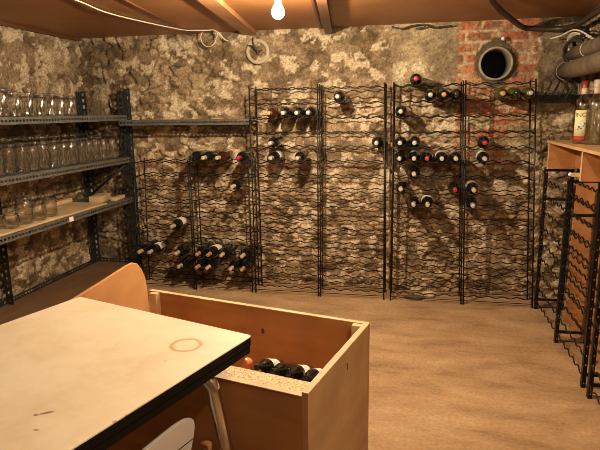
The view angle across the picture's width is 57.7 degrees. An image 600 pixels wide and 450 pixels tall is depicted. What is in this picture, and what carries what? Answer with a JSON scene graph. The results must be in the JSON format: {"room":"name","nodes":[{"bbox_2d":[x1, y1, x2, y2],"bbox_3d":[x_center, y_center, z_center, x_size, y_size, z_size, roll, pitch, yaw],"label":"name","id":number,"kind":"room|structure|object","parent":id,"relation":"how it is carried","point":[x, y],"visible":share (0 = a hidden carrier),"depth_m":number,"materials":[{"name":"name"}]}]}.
{"room":"wine cellar","nodes":[
{"label":"wine cellar","id":0,"kind":"room"},
{"bbox_2d":[0,26,97,304],"bbox_3d":[-2.383,0.006,2.024,0.065,2.088,5.600,2,12,12],"label":"wall","id":1,"kind":"structure","parent":0,"point":[36,63],"depth_m":4.07,"materials":[{"name":"stone"}]},
{"bbox_2d":[0,21,80,40],"bbox_3d":[-2.197,-1.140,2.682,0.065,0.022,3.700,2,12,12],"label":"trim","id":2,"kind":"structure","parent":1,"relation":"attached to","point":[6,24],"depth_m":3.96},
{"bbox_2d":[0,0,599,38],"bbox_3d":[-0.507,-0.946,1.438,4.050,0.060,5.730,2,12,12],"label":"ceiling","id":3,"kind":"structure","parent":0,"point":[73,18],"depth_m":3.46,"materials":[{"name":"wood"}]},
{"bbox_2d":[75,0,227,46],"bbox_3d":[-1.046,-1.238,3.294,0.277,0.131,1.970,4,13,22],"label":"cable","id":4,"kind":"object","parent":3,"relation":"attached to","point":[75,0],"depth_m":3.82,"materials":[{"name":"beige plastic"}]},
{"bbox_2d":[122,0,191,33],"bbox_3d":[-0.998,-1.122,2.482,0.018,0.008,3.630,0,12,5],"label":"trim","id":5,"kind":"structure","parent":3,"relation":"attached to","point":[126,1],"depth_m":3.39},
{"bbox_2d":[197,0,255,34],"bbox_3d":[-0.533,-1.098,2.388,0.099,0.030,3.640,0,12,5],"label":"trim","id":6,"kind":"structure","parent":3,"relation":"attached to","point":[220,8],"depth_m":3.36,"materials":[{"name":"wood"}]},
{"bbox_2d":[311,0,321,28],"bbox_3d":[0.005,-1.091,2.274,0.016,0.012,3.630,0,12,5],"label":"trim","id":7,"kind":"structure","parent":3,"relation":"attached to","point":[312,1],"depth_m":3.43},
{"bbox_2d":[316,0,331,33],"bbox_3d":[0.065,-1.071,2.266,0.055,0.050,3.635,0,12,5],"label":"trim","id":8,"kind":"structure","parent":3,"relation":"attached to","point":[323,5],"depth_m":3.28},
{"bbox_2d":[487,0,599,31],"bbox_3d":[1.192,-1.139,2.676,0.857,0.104,2.278,2,12,12],"label":"ceiling pipe","id":9,"kind":"object","parent":3,"relation":"attached to","point":[493,3],"visible":1,"depth_m":3.49,"materials":[{"name":"black"}]},
{"bbox_2d":[79,16,585,296],"bbox_3d":[0.078,-0.502,4.297,3.958,2.090,0.059,2,12,12],"label":"wall","id":10,"kind":"structure","parent":0,"point":[176,76],"depth_m":4.24,"materials":[{"name":"stone"}]},
{"bbox_2d":[119,118,257,125],"bbox_3d":[-0.847,-0.809,4.277,1.140,0.042,0.206,2,12,12],"label":"wall shelf","id":11,"kind":"object","parent":10,"relation":"attached to","point":[159,121],"visible":0.96,"depth_m":4.20,"materials":[{"name":"grey metal"}]},
{"bbox_2d":[246,38,268,63],"bbox_3d":[-0.324,-1.323,4.137,0.183,0.195,0.034,2,12,12],"label":"cable coil","id":12,"kind":"object","parent":10,"relation":"attached to","point":[253,41],"visible":1,"depth_m":4.13,"materials":[{"name":"beige"}]},
{"bbox_2d":[392,24,451,29],"bbox_3d":[0.864,-1.409,3.870,0.422,0.039,0.027,2,12,12],"label":"cable","id":13,"kind":"object","parent":10,"relation":"attached to","point":[415,24],"visible":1,"depth_m":3.87,"materials":[{"name":"grey plastic"}]},
{"bbox_2d":[478,46,512,80],"bbox_3d":[1.414,-1.170,3.993,0.234,0.234,0.340,2,12,12],"label":"flue pipe","id":14,"kind":"object","parent":10,"relation":"attached to","point":[496,62],"visible":0.88,"depth_m":4.11,"materials":[{"name":"black"}]},
{"bbox_2d":[145,276,599,449],"bbox_3d":[-0.478,1.100,1.864,4.050,0.100,5.730,2,12,12],"label":"floor","id":15,"kind":"structure","parent":0,"point":[444,374],"depth_m":3.02,"materials":[{"name":"concrete"}]},
{"bbox_2d":[0,88,142,324],"bbox_3d":[-1.750,-0.152,3.789,0.450,1.600,1.774,2,12,12],"label":"shelving unit","id":16,"kind":"object","parent":15,"relation":"on","point":[66,287],"visible":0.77,"depth_m":4.13,"materials":[{"name":"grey metal"}]},
{"bbox_2d":[0,143,16,175],"bbox_3d":[-1.739,-0.392,3.230,0.096,0.192,0.092,10,16,42],"label":"glass jar","id":17,"kind":"object","parent":16,"relation":"on","point":[9,174],"visible":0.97,"depth_m":3.23,"materials":[{"name":"grey"}]},
{"bbox_2d":[0,138,18,171],"bbox_3d":[-1.837,-0.443,3.433,0.100,0.212,0.104,2,12,14],"label":"glass jar","id":18,"kind":"object","parent":16,"relation":"on","point":[1,141],"visible":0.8,"depth_m":3.42,"materials":[{"name":"grey"}]},
{"bbox_2d":[7,91,24,116],"bbox_3d":[-1.739,-0.742,3.333,0.088,0.155,0.092,2,12,12],"label":"glass jar","id":19,"kind":"object","parent":16,"relation":"on","point":[9,91],"visible":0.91,"depth_m":3.31,"materials":[{"name":"grey"}]},
{"bbox_2d":[12,146,30,173],"bbox_3d":[-1.703,-0.399,3.329,0.092,0.165,0.092,-2,12,-4],"label":"glass jar","id":20,"kind":"object","parent":16,"relation":"on","point":[12,146],"visible":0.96,"depth_m":3.33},
{"bbox_2d":[13,137,30,169],"bbox_3d":[-1.812,-0.466,3.544,0.100,0.212,0.104,1,12,10],"label":"glass jar","id":21,"kind":"object","parent":16,"relation":"on","point":[17,137],"visible":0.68,"depth_m":3.54,"materials":[{"name":"grey"}]},
{"bbox_2d":[22,141,40,171],"bbox_3d":[-1.693,-0.434,3.428,0.096,0.192,0.092,4,13,24],"label":"glass jar","id":22,"kind":"object","parent":16,"relation":"on","point":[39,169],"visible":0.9,"depth_m":3.41,"materials":[{"name":"grey"}]},
{"bbox_2d":[32,95,48,115],"bbox_3d":[-1.692,-0.777,3.554,0.088,0.134,0.088,-5,12,-19],"label":"glass jar","id":23,"kind":"object","parent":16,"relation":"on","point":[35,96],"visible":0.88,"depth_m":3.53,"materials":[{"name":"grey"}]},
{"bbox_2d":[33,144,50,169],"bbox_3d":[-1.673,-0.441,3.530,0.092,0.165,0.092,11,16,43],"label":"glass jar","id":24,"kind":"object","parent":16,"relation":"on","point":[42,144],"visible":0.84,"depth_m":3.53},
{"bbox_2d":[35,135,52,166],"bbox_3d":[-1.766,-0.511,3.756,0.104,0.212,0.100,7,14,33],"label":"glass jar","id":25,"kind":"object","parent":16,"relation":"on","point":[41,135],"visible":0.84,"depth_m":3.74,"materials":[{"name":"grey"}]},
{"bbox_2d":[0,202,106,236],"bbox_3d":[-1.758,-0.055,3.674,0.325,0.012,1.140,2,12,12],"label":"wooden board","id":26,"kind":"object","parent":16,"relation":"on","point":[67,209],"visible":0.92,"depth_m":3.72,"materials":[{"name":"wood"}]},
{"bbox_2d":[2,213,19,228],"bbox_3d":[-1.743,-0.025,3.291,0.092,0.085,0.092,9,15,40],"label":"glass jar","id":27,"kind":"object","parent":26,"relation":"on","point":[16,226],"visible":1,"depth_m":3.29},
{"bbox_2d":[14,195,33,224],"bbox_3d":[-1.726,-0.097,3.409,0.104,0.177,0.100,-10,15,-38],"label":"glass jar","id":28,"kind":"object","parent":26,"relation":"on","point":[29,200],"visible":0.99,"depth_m":3.40,"materials":[{"name":"grey"}]},
{"bbox_2d":[0,198,71,219],"bbox_3d":[-1.872,-0.122,3.898,0.055,0.028,0.750,1,12,11],"label":"wooden board","id":29,"kind":"object","parent":26,"relation":"on","point":[21,212],"visible":0.94,"depth_m":3.84,"materials":[{"name":"wood"}]},
{"bbox_2d":[41,197,57,216],"bbox_3d":[-1.681,-0.120,3.654,0.096,0.120,0.096,-2,12,-4],"label":"glass jar","id":30,"kind":"object","parent":26,"relation":"on","point":[48,215],"visible":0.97,"depth_m":3.65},
{"bbox_2d":[45,139,61,168],"bbox_3d":[-1.640,-0.475,3.624,0.096,0.192,0.092,9,15,38],"label":"glass jar","id":31,"kind":"object","parent":16,"relation":"on","point":[49,139],"visible":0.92,"depth_m":3.62,"materials":[{"name":"grey"}]},
{"bbox_2d":[47,135,63,164],"bbox_3d":[-1.736,-0.534,3.862,0.100,0.212,0.100,8,15,36],"label":"glass jar","id":32,"kind":"object","parent":16,"relation":"on","point":[48,135],"visible":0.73,"depth_m":3.86,"materials":[{"name":"grey"}]},
{"bbox_2d":[53,96,67,115],"bbox_3d":[-1.649,-0.820,3.755,0.088,0.134,0.088,-11,16,-41],"label":"glass jar","id":33,"kind":"object","parent":16,"relation":"on","point":[57,97],"visible":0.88,"depth_m":3.73,"materials":[{"name":"grey"}]},
{"bbox_2d":[73,137,88,163],"bbox_3d":[-1.578,-0.538,3.922,0.092,0.192,0.096,-7,13,-26],"label":"glass jar","id":34,"kind":"object","parent":16,"relation":"on","point":[80,142],"visible":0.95,"depth_m":3.92,"materials":[{"name":"grey"}]},
{"bbox_2d":[89,193,110,202],"bbox_3d":[-1.595,-0.216,4.346,0.100,0.050,0.200,-1,12,1],"label":"wooden board","id":35,"kind":"object","parent":16,"relation":"on","point":[99,197],"visible":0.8,"depth_m":4.27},
{"bbox_2d":[0,297,250,449],"bbox_3d":[-0.738,0.766,1.424,0.838,0.740,1.120,6,13,29],"label":"table","id":36,"kind":"object","parent":15,"relation":"on","point":[80,373],"visible":1,"depth_m":1.46,"materials":[{"name":"beige laminate"}]},
{"bbox_2d":[142,418,194,449],"bbox_3d":[-0.531,0.833,1.523,0.313,0.563,0.396,6,13,29],"label":"chair","id":37,"kind":"object","parent":15,"relation":"on","point":[179,436],"visible":1,"depth_m":1.50,"materials":[{"name":"grey plastic"}]},
{"bbox_2d":[132,158,259,292],"bbox_3d":[-0.842,-0.007,4.396,0.988,1.045,0.191,2,12,12],"label":"wine rack","id":38,"kind":"object","parent":15,"relation":"on","point":[189,162],"visible":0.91,"depth_m":4.37,"materials":[{"name":"black metal"}]},
{"bbox_2d":[137,239,158,253],"bbox_3d":[-1.253,0.187,4.479,0.084,0.084,0.300,2,12,12],"label":"wine bottle","id":39,"kind":"object","parent":38,"relation":"in","point":[144,248],"visible":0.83,"depth_m":4.42,"materials":[{"name":"black glass"}]},
{"bbox_2d":[147,239,168,253],"bbox_3d":[-1.170,0.189,4.461,0.086,0.085,0.300,1,12,12],"label":"wine bottle","id":40,"kind":"object","parent":38,"relation":"in","point":[158,247],"visible":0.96,"depth_m":4.42,"materials":[{"name":"black glass"}]},
{"bbox_2d":[170,215,189,228],"bbox_3d":[-0.970,-0.015,4.376,0.085,0.085,0.300,2,12,12],"label":"wine bottle","id":41,"kind":"object","parent":38,"relation":"in","point":[180,222],"visible":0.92,"depth_m":4.33,"materials":[{"name":"black glass"}]},
{"bbox_2d":[174,240,193,255],"bbox_3d":[-0.945,0.196,4.415,0.084,0.084,0.300,2,12,12],"label":"wine bottle","id":42,"kind":"object","parent":38,"relation":"in","point":[182,249],"visible":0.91,"depth_m":4.37,"materials":[{"name":"black glass"}]},
{"bbox_2d":[177,253,196,268],"bbox_3d":[-0.928,0.301,4.434,0.084,0.084,0.300,2,12,12],"label":"wine bottle","id":43,"kind":"object","parent":38,"relation":"in","point":[185,262],"visible":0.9,"depth_m":4.38,"materials":[{"name":"black glass"}]},
{"bbox_2d":[188,150,206,161],"bbox_3d":[-0.793,-0.532,4.229,0.084,0.084,0.300,2,12,12],"label":"wine bottle","id":44,"kind":"object","parent":38,"relation":"in","point":[196,156],"visible":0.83,"depth_m":4.17,"materials":[{"name":"black glass"}]},
{"bbox_2d":[194,255,210,269],"bbox_3d":[-0.781,0.305,4.403,0.084,0.084,0.300,1,12,12],"label":"wine bottle","id":45,"kind":"object","parent":38,"relation":"in","point":[201,263],"visible":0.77,"depth_m":4.34,"materials":[{"name":"black glass"}]},
{"bbox_2d":[195,241,213,255],"bbox_3d":[-0.773,0.201,4.379,0.084,0.084,0.300,2,12,12],"label":"wine bottle","id":46,"kind":"object","parent":38,"relation":"in","point":[202,250],"visible":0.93,"depth_m":4.32,"materials":[{"name":"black glass"}]},
{"bbox_2d":[201,150,219,161],"bbox_3d":[-0.695,-0.530,4.208,0.084,0.084,0.300,2,12,12],"label":"wine bottle","id":47,"kind":"object","parent":38,"relation":"in","point":[209,156],"visible":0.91,"depth_m":4.15,"materials":[{"name":"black glass"}]},
{"bbox_2d":[205,254,223,269],"bbox_3d":[-0.695,0.308,4.385,0.084,0.084,0.300,2,12,12],"label":"wine bottle","id":48,"kind":"object","parent":38,"relation":"in","point":[213,263],"visible":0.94,"depth_m":4.34,"materials":[{"name":"black glass"}]},
{"bbox_2d":[206,241,224,256],"bbox_3d":[-0.685,0.203,4.361,0.087,0.085,0.300,2,12,13],"label":"wine bottle","id":49,"kind":"object","parent":38,"relation":"in","point":[214,250],"visible":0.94,"depth_m":4.31,"materials":[{"name":"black glass"}]},
{"bbox_2d":[215,150,234,161],"bbox_3d":[-0.588,-0.526,4.186,0.084,0.084,0.300,2,12,12],"label":"wine bottle","id":50,"kind":"object","parent":38,"relation":"in","point":[227,155],"visible":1,"depth_m":4.14,"materials":[{"name":"brown glass"}]},
{"bbox_2d":[219,242,237,256],"bbox_3d":[-0.579,0.207,4.339,0.084,0.084,0.300,2,12,12],"label":"wine bottle","id":51,"kind":"object","parent":38,"relation":"in","point":[226,251],"visible":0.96,"depth_m":4.29,"materials":[{"name":"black glass"}]},
{"bbox_2d":[228,255,244,270],"bbox_3d":[-0.509,0.313,4.347,0.084,0.084,0.300,3,12,11],"label":"wine bottle","id":52,"kind":"object","parent":38,"relation":"in","point":[235,264],"visible":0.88,"depth_m":4.29,"materials":[{"name":"black glass"}]},
{"bbox_2d":[230,177,247,189],"bbox_3d":[-0.478,-0.314,4.207,0.084,0.084,0.300,2,12,12],"label":"wine bottle","id":53,"kind":"object","parent":38,"relation":"in","point":[242,182],"visible":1,"depth_m":4.16,"materials":[{"name":"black glass"}]},
{"bbox_2d":[236,150,253,161],"bbox_3d":[-0.429,-0.522,4.153,0.084,0.084,0.300,2,12,12],"label":"wine bottle","id":54,"kind":"object","parent":38,"relation":"in","point":[243,156],"visible":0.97,"depth_m":4.10,"materials":[{"name":"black glass"}]},
{"bbox_2d":[240,242,256,257],"bbox_3d":[-0.415,0.211,4.305,0.084,0.084,0.300,2,12,12],"label":"wine bottle","id":55,"kind":"object","parent":38,"relation":"in","point":[246,251],"visible":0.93,"depth_m":4.25,"materials":[{"name":"black glass"}]},
{"bbox_2d":[240,255,256,271],"bbox_3d":[-0.419,0.316,4.328,0.084,0.084,0.300,1,12,12],"label":"wine bottle","id":56,"kind":"object","parent":38,"relation":"in","point":[246,264],"visible":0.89,"depth_m":4.27,"materials":[{"name":"black glass"}]},
{"bbox_2d":[200,440,211,449],"bbox_3d":[-0.297,0.877,1.713,0.112,0.394,0.134,3,12,18],"label":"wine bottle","id":57,"kind":"object","parent":15,"relation":"on","point":[204,445],"visible":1,"depth_m":1.69,"materials":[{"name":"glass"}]},
{"bbox_2d":[70,262,369,449],"bbox_3d":[-0.353,0.616,2.114,1.113,0.741,0.598,5,13,24],"label":"storage box","id":58,"kind":"object","parent":15,"relation":"on","point":[264,411],"visible":0.61,"depth_m":1.93,"materials":[{"name":"orange wood"}]},
{"bbox_2d":[240,357,252,368],"bbox_3d":[-0.238,0.575,1.858,0.181,0.288,0.086,5,13,25],"label":"wine bottle","id":59,"kind":"object","parent":58,"relation":"on","point":[247,363],"visible":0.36,"depth_m":1.79,"materials":[{"name":"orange glass"}]},
{"bbox_2d":[254,359,284,374],"bbox_3d":[-0.108,0.498,1.893,0.056,0.111,0.190,4,13,23],"label":"wine bottle","id":60,"kind":"object","parent":58,"relation":"in","point":[264,365],"visible":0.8,"depth_m":1.85,"materials":[{"name":"black glass"}]},
{"bbox_2d":[270,362,297,377],"bbox_3d":[-0.054,0.504,1.862,0.055,0.111,0.190,4,13,23],"label":"wine bottle","id":61,"kind":"object","parent":58,"relation":"in","point":[279,369],"visible":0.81,"depth_m":1.82,"materials":[{"name":"black glass"}]},
{"bbox_2d":[285,365,313,380],"bbox_3d":[-0.003,0.507,1.843,0.056,0.111,0.190,4,13,23],"label":"wine bottle","id":62,"kind":"object","parent":58,"relation":"in","point":[296,371],"visible":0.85,"depth_m":1.80,"materials":[{"name":"black glass"}]},
{"bbox_2d":[302,368,322,381],"bbox_3d":[0.050,0.512,1.815,0.056,0.111,0.190,4,13,23],"label":"wine bottle","id":63,"kind":"object","parent":58,"relation":"in","point":[310,374],"visible":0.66,"depth_m":1.76,"materials":[{"name":"black glass"}]},
{"bbox_2d":[248,82,386,299],"bbox_3d":[0.147,-0.245,4.135,1.016,1.590,0.191,2,12,12],"label":"wine rack","id":64,"kind":"object","parent":15,"relation":"on","point":[320,159],"visible":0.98,"depth_m":4.11,"materials":[{"name":"black metal"}]},
{"bbox_2d":[267,107,281,118],"bbox_3d":[-0.196,-0.829,4.038,0.084,0.084,0.300,2,12,12],"label":"wine bottle","id":65,"kind":"object","parent":64,"relation":"in","point":[273,112],"visible":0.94,"depth_m":3.98,"materials":[{"name":"brown glass"}]},
{"bbox_2d":[268,136,284,147],"bbox_3d":[-0.189,-0.620,4.081,0.084,0.084,0.300,2,12,12],"label":"wine bottle","id":66,"kind":"object","parent":64,"relation":"in","point":[277,141],"visible":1,"depth_m":4.03,"materials":[{"name":"black glass"}]},
{"bbox_2d":[268,150,284,162],"bbox_3d":[-0.186,-0.515,4.103,0.085,0.085,0.300,2,12,12],"label":"wine bottle","id":67,"kind":"object","parent":64,"relation":"in","point":[278,155],"visible":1,"depth_m":4.05,"materials":[{"name":"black glass"}]},
{"bbox_2d":[281,107,294,118],"bbox_3d":[-0.094,-0.826,4.017,0.084,0.084,0.300,2,12,12],"label":"wine bottle","id":68,"kind":"object","parent":64,"relation":"in","point":[286,112],"visible":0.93,"depth_m":3.96,"materials":[{"name":"black glass"}]},
{"bbox_2d":[294,107,306,118],"bbox_3d":[0.003,-0.823,3.997,0.084,0.084,0.300,2,12,12],"label":"wine bottle","id":69,"kind":"object","parent":64,"relation":"in","point":[299,112],"visible":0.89,"depth_m":3.93,"materials":[{"name":"black glass"}]},
{"bbox_2d":[295,150,309,162],"bbox_3d":[0.009,-0.509,4.062,0.084,0.084,0.300,2,12,12],"label":"wine bottle","id":70,"kind":"object","parent":64,"relation":"in","point":[304,155],"visible":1,"depth_m":4.00,"materials":[{"name":"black glass"}]},
{"bbox_2d":[305,107,318,118],"bbox_3d":[0.085,-0.821,3.980,0.084,0.084,0.300,2,12,12],"label":"wine bottle","id":71,"kind":"object","parent":64,"relation":"in","point":[310,112],"visible":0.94,"depth_m":3.92,"materials":[{"name":"black glass"}]},
{"bbox_2d":[334,91,347,102],"bbox_3d":[0.287,-0.920,3.916,0.084,0.084,0.300,2,12,12],"label":"wine bottle","id":72,"kind":"object","parent":64,"relation":"in","point":[339,96],"visible":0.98,"depth_m":3.86,"materials":[{"name":"black glass"}]},
{"bbox_2d":[372,135,383,147],"bbox_3d":[0.560,-0.598,3.926,0.084,0.084,0.300,2,12,12],"label":"wine bottle","id":73,"kind":"object","parent":64,"relation":"in","point":[377,141],"visible":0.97,"depth_m":3.86,"materials":[{"name":"black glass"}]},
{"bbox_2d":[401,294,424,299],"bbox_3d":[0.861,0.544,4.128,0.188,0.027,0.100,2,12,12],"label":"loose stone","id":74,"kind":"object","parent":15,"relation":"on","point":[415,296],"visible":0.94,"depth_m":4.11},
{"bbox_2d":[390,79,536,308],"bbox_3d":[1.173,-0.215,3.922,1.019,1.591,0.191,2,12,12],"label":"wine rack","id":75,"kind":"object","parent":15,"relation":"on","point":[463,131],"visible":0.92,"depth_m":3.90,"materials":[{"name":"black metal"}]},
{"bbox_2d":[394,150,405,162],"bbox_3d":[0.719,-0.488,3.915,0.084,0.084,0.300,2,12,12],"label":"wine bottle","id":76,"kind":"object","parent":75,"relation":"in","point":[400,155],"visible":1,"depth_m":3.85,"materials":[{"name":"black glass"}]},
{"bbox_2d":[394,135,406,147],"bbox_3d":[0.718,-0.593,3.893,0.084,0.084,0.300,3,12,11],"label":"wine bottle","id":77,"kind":"object","parent":75,"relation":"in","point":[400,141],"visible":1,"depth_m":3.83,"materials":[{"name":"black glass"}]},
{"bbox_2d":[395,179,406,192],"bbox_3d":[0.735,-0.279,3.956,0.084,0.084,0.300,2,12,12],"label":"wine bottle","id":78,"kind":"object","parent":75,"relation":"in","point":[401,185],"visible":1,"depth_m":3.90,"materials":[{"name":"black glass"}]},
{"bbox_2d":[395,105,407,117],"bbox_3d":[0.715,-0.802,3.849,0.084,0.084,0.300,2,12,12],"label":"wine bottle","id":79,"kind":"object","parent":75,"relation":"in","point":[400,111],"visible":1,"depth_m":3.78,"materials":[{"name":"black glass"}]},
{"bbox_2d":[408,193,419,207],"bbox_3d":[0.826,-0.171,3.959,0.084,0.084,0.300,2,12,12],"label":"wine bottle","id":80,"kind":"object","parent":75,"relation":"in","point":[413,200],"visible":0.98,"depth_m":3.90,"materials":[{"name":"black glass"}]},
{"bbox_2d":[408,165,419,177],"bbox_3d":[0.819,-0.381,3.916,0.084,0.084,0.300,1,12,12],"label":"wine bottle","id":81,"kind":"object","parent":75,"relation":"in","point":[414,170],"visible":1,"depth_m":3.85,"materials":[{"name":"black glass"}]},
{"bbox_2d":[408,150,419,162],"bbox_3d":[0.816,-0.486,3.895,0.086,0.085,0.300,2,12,12],"label":"wine bottle","id":82,"kind":"object","parent":75,"relation":"in","point":[414,155],"visible":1,"depth_m":3.83,"materials":[{"name":"black glass"}]},
{"bbox_2d":[408,135,420,147],"bbox_3d":[0.814,-0.590,3.873,0.084,0.084,0.300,2,12,12],"label":"wine bottle","id":83,"kind":"object","parent":75,"relation":"in","point":[414,141],"visible":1,"depth_m":3.81,"materials":[{"name":"black glass"}]},
{"bbox_2d":[410,73,421,86],"bbox_3d":[0.806,-1.009,3.786,0.086,0.085,0.300,2,12,12],"label":"wine bottle","id":84,"kind":"object","parent":75,"relation":"in","point":[415,79],"visible":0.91,"depth_m":3.72,"materials":[{"name":"black glass"}]},
{"bbox_2d":[421,193,432,207],"bbox_3d":[0.920,-0.169,3.940,0.085,0.085,0.300,2,12,12],"label":"wine bottle","id":85,"kind":"object","parent":75,"relation":"in","point":[426,200],"visible":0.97,"depth_m":3.88,"materials":[{"name":"black glass"}]},
{"bbox_2d":[421,150,432,162],"bbox_3d":[0.902,-0.483,3.877,0.084,0.084,0.300,2,12,12],"label":"wine bottle","id":86,"kind":"object","parent":75,"relation":"in","point":[426,155],"visible":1,"depth_m":3.81,"materials":[{"name":"black glass"}]},
{"bbox_2d":[424,89,435,101],"bbox_3d":[0.904,-0.902,3.788,0.084,0.084,0.300,2,12,12],"label":"wine bottle","id":87,"kind":"object","parent":75,"relation":"in","point":[430,94],"visible":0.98,"depth_m":3.72,"materials":[{"name":"black glass"}]},
{"bbox_2d":[434,150,447,162],"bbox_3d":[0.999,-0.480,3.857,0.086,0.085,0.300,2,12,12],"label":"wine bottle","id":88,"kind":"object","parent":75,"relation":"in","point":[440,156],"visible":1,"depth_m":3.79,"materials":[{"name":"black glass"}]},
{"bbox_2d":[436,89,449,100],"bbox_3d":[0.990,-0.899,3.770,0.084,0.084,0.300,2,12,12],"label":"wine bottle","id":89,"kind":"object","parent":75,"relation":"in","point":[442,94],"visible":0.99,"depth_m":3.71,"materials":[{"name":"black glass"}]},
{"bbox_2d":[447,179,459,193],"bbox_3d":[1.096,-0.268,3.881,0.084,0.084,0.300,2,12,12],"label":"wine bottle","id":90,"kind":"object","parent":75,"relation":"in","point":[453,186],"visible":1,"depth_m":3.82,"materials":[{"name":"black glass"}]},
{"bbox_2d":[448,150,460,162],"bbox_3d":[1.090,-0.477,3.838,0.084,0.084,0.300,1,12,12],"label":"wine bottle","id":91,"kind":"object","parent":75,"relation":"in","point":[454,156],"visible":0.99,"depth_m":3.78,"materials":[{"name":"black glass"}]},
{"bbox_2d":[449,88,461,100],"bbox_3d":[1.072,-0.897,3.753,0.084,0.084,0.300,2,12,12],"label":"wine bottle","id":92,"kind":"object","parent":75,"relation":"in","point":[455,94],"visible":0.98,"depth_m":3.69,"materials":[{"name":"black glass"}]},
{"bbox_2d":[463,194,477,208],"bbox_3d":[1.218,-0.160,3.878,0.084,0.084,0.300,2,12,12],"label":"wine bottle","id":93,"kind":"object","parent":75,"relation":"in","point":[471,202],"visible":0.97,"depth_m":3.82,"materials":[{"name":"black glass"}]},
{"bbox_2d":[465,179,478,193],"bbox_3d":[1.218,-0.265,3.856,0.086,0.085,0.300,3,12,12],"label":"wine bottle","id":94,"kind":"object","parent":75,"relation":"in","point":[471,186],"visible":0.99,"depth_m":3.80,"materials":[{"name":"black glass"}]},
{"bbox_2d":[474,150,488,163],"bbox_3d":[1.273,-0.472,3.800,0.086,0.085,0.300,2,12,12],"label":"wine bottle","id":95,"kind":"object","parent":75,"relation":"in","point":[481,156],"visible":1,"depth_m":3.74,"materials":[{"name":"black glass"}]},
{"bbox_2d":[474,135,489,147],"bbox_3d":[1.268,-0.577,3.779,0.084,0.084,0.300,2,12,12],"label":"wine bottle","id":96,"kind":"object","parent":75,"relation":"in","point":[482,141],"visible":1,"depth_m":3.72,"materials":[{"name":"black glass"}]},
{"bbox_2d":[491,87,506,100],"bbox_3d":[1.356,-0.888,3.694,0.084,0.084,0.300,2,12,12],"label":"wine bottle","id":97,"kind":"object","parent":75,"relation":"in","point":[500,93],"visible":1,"depth_m":3.63,"materials":[{"name":"green glass"}]},
{"bbox_2d":[505,87,520,99],"bbox_3d":[1.439,-0.886,3.677,0.084,0.084,0.300,2,12,12],"label":"wine bottle","id":98,"kind":"object","parent":75,"relation":"in","point":[514,93],"visible":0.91,"depth_m":3.62,"materials":[{"name":"green glass"}]},
{"bbox_2d":[518,87,534,99],"bbox_3d":[1.523,-0.884,3.660,0.084,0.084,0.300,1,12,12],"label":"wine bottle","id":99,"kind":"object","parent":75,"relation":"in","point":[526,92],"visible":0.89,"depth_m":3.60,"materials":[{"name":"green glass"}]},
{"bbox_2d":[534,168,599,387],"bbox_3d":[1.637,0.225,3.224,0.187,1.000,1.176,2,12,12],"label":"wine rack","id":100,"kind":"object","parent":15,"relation":"on","point":[586,333],"visible":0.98,"depth_m":3.19,"materials":[{"name":"black metal"}]},
{"bbox_2d":[547,140,599,181],"bbox_3d":[1.580,-0.331,2.978,0.239,0.190,1.384,2,12,12],"label":"cubby","id":101,"kind":"object","parent":100,"relation":"on","point":[562,154],"visible":0.98,"depth_m":3.26,"materials":[{"name":"brown wood"}]},
{"bbox_2d":[572,81,592,143],"bbox_3d":[1.668,-0.663,3.209,0.094,0.363,0.097,2,12,12],"label":"bottle","id":102,"kind":"object","parent":101,"relation":"on","point":[581,116],"visible":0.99,"depth_m":3.19,"materials":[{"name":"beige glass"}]},
{"bbox_2d":[584,79,599,144],"bbox_3d":[1.676,-0.638,3.089,0.094,0.363,0.094,2,12,12],"label":"bottle","id":103,"kind":"object","parent":101,"relation":"on","point":[596,82],"visible":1,"depth_m":3.05,"materials":[{"name":"clear glass"}]},
{"bbox_2d":[565,177,599,363],"bbox_3d":[1.663,0.297,2.914,0.012,0.985,1.543,2,12,12],"label":"plywood sheet","id":104,"kind":"object","parent":15,"relation":"on","point":[583,230],"visible":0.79,"depth_m":3.41,"materials":[{"name":"brown wood"}]},
{"bbox_2d":[586,263,599,404],"bbox_3d":[1.439,0.421,2.295,0.187,1.000,0.596,2,12,12],"label":"wine rack","id":105,"kind":"object","parent":15,"relation":"on","point":[596,324],"visible":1,"depth_m":2.62,"materials":[{"name":"black metal"}]},
{"bbox_2d":[563,14,599,303],"bbox_3d":[1.390,0.117,1.242,0.061,2.088,5.600,2,12,12],"label":"wall","id":106,"kind":"structure","parent":0,"point":[593,25],"depth_m":3.54,"materials":[{"name":"stone"}]},
{"bbox_2d":[534,76,599,100],"bbox_3d":[1.694,-0.882,3.471,0.246,0.164,0.618,2,12,12],"label":"bracket","id":107,"kind":"object","parent":106,"relation":"attached to","point":[560,96],"visible":0.91,"depth_m":3.71,"materials":[{"name":"black metal"}]},
{"bbox_2d":[554,51,599,79],"bbox_3d":[1.574,-0.822,2.622,0.119,0.126,2.400,2,12,12],"label":"pipe","id":108,"kind":"object","parent":106,"relation":"attached to","point":[589,64],"visible":0.98,"depth_m":3.24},
{"bbox_2d":[563,36,599,60],"bbox_3d":[1.607,-0.925,2.594,0.096,0.101,2.400,2,12,12],"label":"pipe","id":109,"kind":"object","parent":106,"relation":"attached to","point":[591,46],"visible":0.72,"depth_m":3.29,"materials":[{"name":"beige"}]},
{"bbox_2d":[550,29,594,60],"bbox_3d":[1.776,-1.151,3.476,0.132,0.192,0.520,-1,12,-1],"label":"cable bundle","id":110,"kind":"object","parent":109,"relation":"on","point":[572,34],"visible":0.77,"depth_m":3.48,"materials":[{"name":"beige"}]},
{"bbox_2d":[562,35,584,61],"bbox_3d":[1.782,-1.144,3.542,0.095,0.160,0.326,2,12,12],"label":"cable bundle","id":111,"kind":"object","parent":109,"relation":"on","point":[573,40],"visible":0.83,"depth_m":3.54,"materials":[{"name":"grey"}]},
{"bbox_2d":[580,27,597,40],"bbox_3d":[1.770,-1.164,3.323,0.101,0.078,0.080,2,12,12],"label":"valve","id":112,"kind":"object","parent":109,"relation":"attached to","point":[583,36],"visible":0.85,"depth_m":3.31,"materials":[{"name":"black metal"}]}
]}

